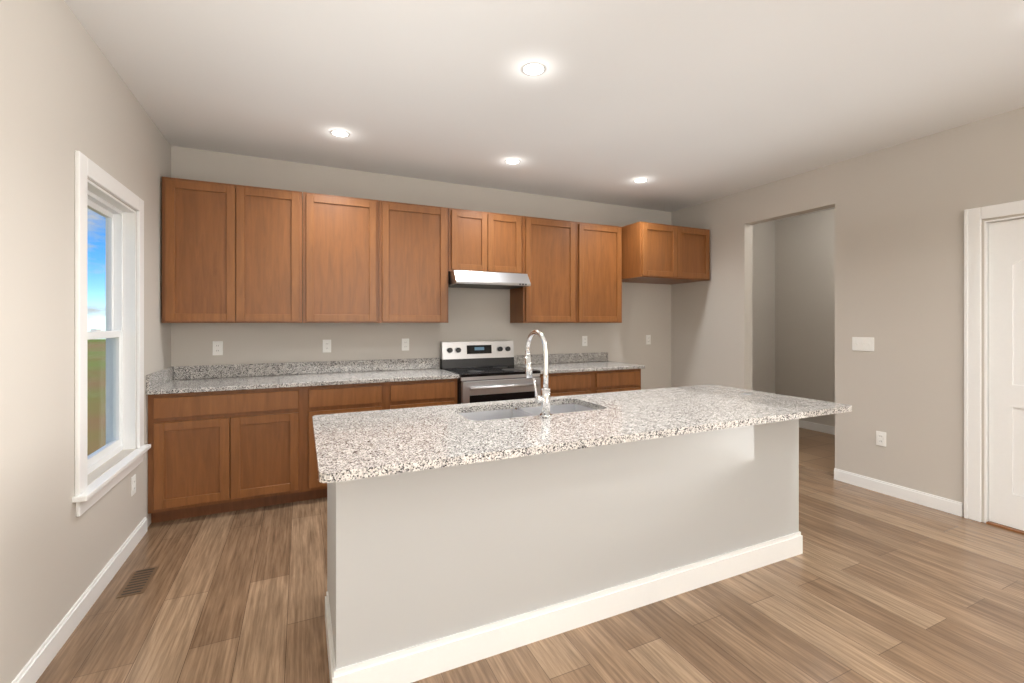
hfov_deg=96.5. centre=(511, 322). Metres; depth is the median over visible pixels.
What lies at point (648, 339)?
electrical outlet
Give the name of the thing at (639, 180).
recessed light
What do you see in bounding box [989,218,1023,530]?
door
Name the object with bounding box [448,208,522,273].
upper cabinet
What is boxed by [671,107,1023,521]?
wall
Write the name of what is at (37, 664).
baseboard
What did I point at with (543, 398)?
faucet
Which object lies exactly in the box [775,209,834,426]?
wall
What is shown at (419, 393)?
base cabinet
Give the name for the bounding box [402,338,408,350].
electrical outlet
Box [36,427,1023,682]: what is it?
floor
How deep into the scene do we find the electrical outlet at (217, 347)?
3.69 m
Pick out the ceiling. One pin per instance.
(680, 104)
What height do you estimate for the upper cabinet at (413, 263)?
1.055 m
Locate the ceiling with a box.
[64,0,1023,220]
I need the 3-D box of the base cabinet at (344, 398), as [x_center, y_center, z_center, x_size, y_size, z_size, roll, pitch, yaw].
[-1.407,0.913,3.805,0.600,0.884,0.620,0,0,-25]
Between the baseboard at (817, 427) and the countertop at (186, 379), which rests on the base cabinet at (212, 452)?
the countertop at (186, 379)
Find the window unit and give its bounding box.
[72,150,150,516]
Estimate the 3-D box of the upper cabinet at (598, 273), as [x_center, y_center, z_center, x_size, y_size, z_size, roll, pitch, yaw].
[0.878,-0.526,5.020,0.588,1.055,0.329,0,0,-25]
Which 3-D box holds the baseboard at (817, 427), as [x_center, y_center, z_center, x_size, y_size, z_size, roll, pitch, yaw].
[5.219,1.308,2.703,0.014,0.095,7.780,0,0,-25]
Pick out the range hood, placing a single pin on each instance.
(475, 279)
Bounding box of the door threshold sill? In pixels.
[986,521,1023,533]
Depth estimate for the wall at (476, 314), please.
4.41 m
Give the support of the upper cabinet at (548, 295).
attached to the wall at (476, 314)
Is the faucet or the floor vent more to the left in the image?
the floor vent
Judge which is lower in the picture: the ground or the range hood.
the ground
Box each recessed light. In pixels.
[330,129,349,136]
[504,159,520,163]
[520,62,546,75]
[633,178,647,182]
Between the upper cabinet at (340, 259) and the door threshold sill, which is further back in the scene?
the upper cabinet at (340, 259)
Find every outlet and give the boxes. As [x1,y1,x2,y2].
[131,474,135,495]
[213,341,222,354]
[323,340,330,352]
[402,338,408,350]
[582,336,586,345]
[646,335,650,343]
[876,431,885,446]
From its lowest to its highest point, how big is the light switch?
0.114 m
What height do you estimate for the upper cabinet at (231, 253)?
1.055 m
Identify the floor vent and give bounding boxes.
[116,567,157,597]
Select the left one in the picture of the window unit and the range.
the window unit
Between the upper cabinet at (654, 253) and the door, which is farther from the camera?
the upper cabinet at (654, 253)
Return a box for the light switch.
[852,337,873,351]
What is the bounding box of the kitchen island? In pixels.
[325,408,802,682]
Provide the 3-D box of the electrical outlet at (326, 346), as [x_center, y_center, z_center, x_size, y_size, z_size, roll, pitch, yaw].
[-1.635,0.206,4.037,0.070,0.114,0.008,0,0,-25]
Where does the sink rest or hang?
in the island countertop at (358, 445)
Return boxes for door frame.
[964,200,1023,522]
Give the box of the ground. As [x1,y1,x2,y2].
[87,339,105,455]
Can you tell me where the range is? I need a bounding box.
[440,341,540,403]
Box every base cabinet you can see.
[148,387,303,522]
[304,382,387,499]
[388,378,456,408]
[540,369,640,396]
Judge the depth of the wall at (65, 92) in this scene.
1.85 m
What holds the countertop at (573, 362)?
on the base cabinet at (575, 383)
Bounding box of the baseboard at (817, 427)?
[799,420,834,434]
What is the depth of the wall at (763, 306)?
6.14 m
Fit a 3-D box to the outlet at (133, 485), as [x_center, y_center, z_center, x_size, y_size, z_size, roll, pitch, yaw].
[-2.286,0.981,2.762,0.008,0.114,0.070,0,0,-25]
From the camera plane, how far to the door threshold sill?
3.01 m
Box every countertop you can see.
[146,358,458,394]
[312,384,851,482]
[514,352,644,373]
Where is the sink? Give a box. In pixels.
[458,404,595,420]
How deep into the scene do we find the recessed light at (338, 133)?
3.32 m
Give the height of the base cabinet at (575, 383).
0.885 m
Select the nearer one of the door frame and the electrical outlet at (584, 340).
the door frame
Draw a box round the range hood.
[448,270,530,288]
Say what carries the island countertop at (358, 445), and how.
on the kitchen island
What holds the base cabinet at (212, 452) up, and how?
on the floor
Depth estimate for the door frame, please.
3.12 m
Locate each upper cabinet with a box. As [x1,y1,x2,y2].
[162,177,301,322]
[303,192,378,322]
[379,200,447,322]
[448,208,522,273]
[510,216,575,322]
[576,222,621,322]
[622,222,709,283]
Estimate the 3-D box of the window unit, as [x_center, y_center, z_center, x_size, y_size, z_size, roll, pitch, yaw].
[-2.194,0.051,2.452,0.185,1.650,0.970,0,0,-25]
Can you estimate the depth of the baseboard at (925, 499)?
3.52 m
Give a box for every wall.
[0,0,170,682]
[171,146,670,389]
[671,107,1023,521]
[752,221,774,393]
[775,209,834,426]
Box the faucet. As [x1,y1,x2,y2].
[525,330,551,417]
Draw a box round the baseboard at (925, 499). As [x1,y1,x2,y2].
[834,468,962,516]
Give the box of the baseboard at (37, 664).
[11,517,146,682]
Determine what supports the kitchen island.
on the floor
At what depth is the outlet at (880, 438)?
3.65 m

